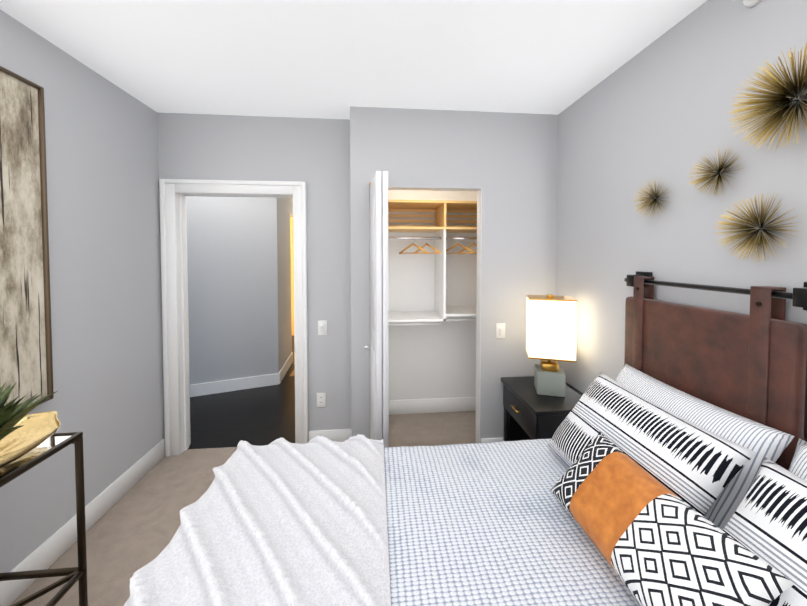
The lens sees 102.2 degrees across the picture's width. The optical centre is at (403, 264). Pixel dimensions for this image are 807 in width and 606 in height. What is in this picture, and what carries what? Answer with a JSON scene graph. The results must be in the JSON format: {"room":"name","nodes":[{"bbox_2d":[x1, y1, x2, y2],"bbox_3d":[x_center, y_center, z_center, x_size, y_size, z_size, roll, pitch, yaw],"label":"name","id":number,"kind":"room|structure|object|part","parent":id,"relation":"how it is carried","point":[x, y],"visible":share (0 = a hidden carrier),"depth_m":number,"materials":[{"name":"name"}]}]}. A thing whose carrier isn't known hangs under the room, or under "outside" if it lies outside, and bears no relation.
{"room":"bedroom","nodes":[
{"label":"bedroom","id":0,"kind":"room"},
{"bbox_2d":[0,9,164,572],"bbox_3d":[-1.700,0.227,0.349,0.150,2.610,4.500,0,2,-5],"label":"wall","id":1,"kind":"structure","parent":0,"point":[103,143],"depth_m":1.87,"materials":[{"name":"grey paint"}]},
{"bbox_2d":[0,66,53,405],"bbox_3d":[-1.687,-0.077,0.994,0.048,1.500,1.160,0,2,-5],"label":"framed artwork","id":2,"kind":"object","parent":1,"relation":"attached to","point":[26,363],"visible":0.81,"depth_m":1.48,"materials":[{"name":"fabric"}]},
{"bbox_2d":[0,439,164,605],"bbox_3d":[-1.644,1.462,0.379,0.020,0.140,4.238,0,2,-5],"label":"baseboard","id":3,"kind":"structure","parent":1,"relation":"attached to","point":[52,549],"depth_m":1.73,"materials":[{"name":"white wood"}]},
{"bbox_2d":[186,196,293,396],"bbox_3d":[-1.893,0.093,5.008,2.810,2.610,4.820,0,2,-5],"label":"wall","id":4,"kind":"structure","parent":0,"point":[240,261],"depth_m":3.71,"materials":[{"name":"grey paint"}]},
{"bbox_2d":[188,336,294,448],"bbox_3d":[-2.003,1.422,5.157,3.010,0.064,5.180,0,2,-5],"label":"floor","id":5,"kind":"structure","parent":0,"point":[261,416],"depth_m":3.11,"materials":[{"name":"brown wood"}]},
{"bbox_2d":[9,411,475,605],"bbox_3d":[-0.177,1.551,0.759,3.250,0.060,4.970,0,2,-5],"label":"floor carpet","id":6,"kind":"object","parent":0,"point":[132,530],"visible":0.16,"depth_m":1.94,"materials":[{"name":"beige carpet"}]},
{"bbox_2d":[0,432,87,605],"bbox_3d":[-1.484,1.119,0.816,0.373,0.800,1.100,0,2,-5],"label":"console table","id":7,"kind":"object","parent":6,"relation":"on","point":[54,443],"visible":0.94,"depth_m":1.35,"materials":[{"name":"brown metal"}]},
{"bbox_2d":[0,382,60,467],"bbox_3d":[-1.482,0.580,1.131,0.380,0.257,0.505,0,2,-5],"label":"potted plant","id":8,"kind":"object","parent":7,"relation":"on","point":[22,432],"visible":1,"depth_m":1.23,"materials":[{"name":"green plant"}]},
{"bbox_2d":[124,271,806,605],"bbox_3d":[0.245,0.788,0.929,2.131,1.456,1.658,0,2,-5],"label":"bed","id":9,"kind":"object","parent":6,"relation":"on","point":[667,466],"visible":1,"depth_m":1.06,"materials":[{"name":"fabric"}]},
{"bbox_2d":[124,434,390,605],"bbox_3d":[-0.426,1.184,0.882,0.784,0.643,1.661,0,2,-5],"label":"throw","id":10,"kind":"object","parent":9,"relation":"on","point":[281,522],"depth_m":1.07,"materials":[{"name":"white fabric"}]},
{"bbox_2d":[615,363,794,529],"bbox_3d":[1.041,0.710,1.315,0.163,0.460,0.670,30,-1,-5],"label":"pillow","id":11,"kind":"object","parent":9,"relation":"on","point":[771,441],"depth_m":1.10,"materials":[{"name":"white fabric"}]},
{"bbox_3d":[1.265,0.575,1.012,0.083,1.036,1.495,0,2,-5],"label":"headboard","id":12,"kind":"part","parent":9,"relation":"part of","materials":[{"name":"leather"}]},
{"bbox_2d":[788,438,806,480],"bbox_3d":[1.102,0.730,0.638,0.163,0.460,0.670,30,-1,-5],"label":"pillow","id":13,"kind":"object","parent":9,"relation":"on","point":[798,466],"depth_m":0.93,"materials":[{"name":"white fabric"}]},
{"bbox_2d":[501,376,582,440],"bbox_3d":[0.969,1.169,2.216,0.457,0.620,0.544,0,2,-5],"label":"nightstand","id":14,"kind":"object","parent":6,"relation":"on","point":[530,413],"visible":0.31,"depth_m":2.11,"materials":[{"name":"black wood"}]},
{"bbox_2d":[526,294,576,396],"bbox_3d":[0.988,0.530,2.199,0.284,0.655,0.214,0,2,16],"label":"lamp","id":15,"kind":"object","parent":14,"relation":"on","point":[551,321],"visible":1,"depth_m":2.11,"materials":[{"name":"fabric"}]},
{"bbox_2d":[160,113,347,441],"bbox_3d":[-1.047,0.162,2.605,1.550,2.610,0.180,0,2,-5],"label":"wall","id":16,"kind":"structure","parent":0,"point":[312,151],"depth_m":2.55,"materials":[{"name":"grey paint"}]},
{"bbox_2d":[159,179,307,456],"bbox_3d":[-1.298,0.412,2.590,1.067,2.112,0.180,0,2,-5],"label":"door frame","id":17,"kind":"structure","parent":16,"relation":"attached to","point":[174,193],"depth_m":2.51,"materials":[{"name":"white wood"}]},
{"bbox_2d":[317,393,325,406],"bbox_3d":[-0.658,1.083,2.600,0.072,0.116,0.009,0,2,-5],"label":"electrical outlet","id":18,"kind":"object","parent":16,"relation":"attached to","point":[321,397],"depth_m":2.60,"materials":[{"name":"white plastic"}]},
{"bbox_2d":[318,320,326,334],"bbox_3d":[-0.643,0.503,2.583,0.072,0.116,0.013,0,2,-5],"label":"switch plate","id":19,"kind":"object","parent":16,"relation":"attached to","point":[322,330],"depth_m":2.58,"materials":[{"name":"white plastic"}]},
{"bbox_2d":[309,429,351,441],"bbox_3d":[-0.581,1.397,2.614,0.355,0.140,0.016,0,2,-5],"label":"baseboard","id":20,"kind":"structure","parent":16,"relation":"attached to","point":[339,435],"depth_m":2.61,"materials":[{"name":"white wood"}]},
{"bbox_2d":[0,0,706,119],"bbox_3d":[-1.035,-1.203,2.938,4.560,0.100,9.620,0,2,-5],"label":"ceiling","id":21,"kind":"structure","parent":0,"point":[329,59],"depth_m":1.68,"materials":[{"name":"white paint"}]},
{"bbox_2d":[348,106,555,442],"bbox_3d":[0.387,0.165,2.491,1.555,2.610,0.100,0,2,-5],"label":"wall","id":22,"kind":"structure","parent":0,"point":[511,157],"depth_m":2.45,"materials":[{"name":"grey paint"}]},
{"bbox_2d":[364,171,388,446],"bbox_3d":[-0.185,0.441,2.183,0.152,2.053,0.416,0,2,-5],"label":"bifold closet door","id":23,"kind":"structure","parent":22,"relation":"in","point":[379,385],"depth_m":1.99,"materials":[{"name":"white paint"}]},
{"bbox_2d":[369,187,481,442],"bbox_3d":[0.426,0.155,2.857,1.432,2.610,0.818,0,2,-5],"label":"closet","id":24,"kind":"object","parent":22,"relation":"in","point":[443,360],"visible":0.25,"depth_m":3.16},
{"bbox_2d":[389,397,475,414],"bbox_3d":[0.400,1.381,3.192,1.420,0.140,0.016,0,2,-5],"label":"baseboard","id":25,"kind":"structure","parent":24,"relation":"attached to","point":[458,404],"depth_m":3.17,"materials":[{"name":"white wood"}]},
{"bbox_2d":[388,199,476,325],"bbox_3d":[0.421,-0.006,2.910,1.414,1.071,0.494,0,2,-5],"label":"closet shelving","id":26,"kind":"object","parent":24,"relation":"attached to","point":[440,228],"visible":0.62,"depth_m":2.88,"materials":[{"name":"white wood"}]},
{"bbox_2d":[481,437,503,442],"bbox_3d":[0.864,1.400,2.509,0.545,0.140,0.020,0,2,-5],"label":"baseboard","id":27,"kind":"structure","parent":22,"relation":"attached to","point":[483,440],"depth_m":2.49,"materials":[{"name":"white wood"}]},
{"bbox_2d":[496,323,504,338],"bbox_3d":[0.741,0.506,2.475,0.072,0.116,0.013,0,2,-5],"label":"switch plate","id":28,"kind":"object","parent":22,"relation":"attached to","point":[500,327],"depth_m":2.47,"materials":[{"name":"white plastic"}]},
{"bbox_2d":[556,0,806,393],"bbox_3d":[1.382,0.213,0.859,0.120,2.610,4.970,0,2,-5],"label":"wall","id":29,"kind":"structure","parent":0,"point":[560,216],"depth_m":1.50,"materials":[{"name":"grey paint"}]},
{"bbox_2d":[634,43,806,261],"bbox_3d":[1.196,-0.352,1.155,0.188,0.700,1.063,0,2,-5],"label":"art","id":30,"kind":"object","parent":29,"relation":"attached to","point":[787,100],"visible":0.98,"depth_m":1.12,"materials":[{"name":"gold metal"}]},
{"bbox_2d":[733,0,761,7],"bbox_3d":[1.248,-0.979,1.185,0.080,0.068,0.068,0,2,-5],"label":"sprinkler","id":31,"kind":"object","parent":29,"relation":"attached to","point":[750,3],"visible":0.94,"depth_m":1.19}
]}

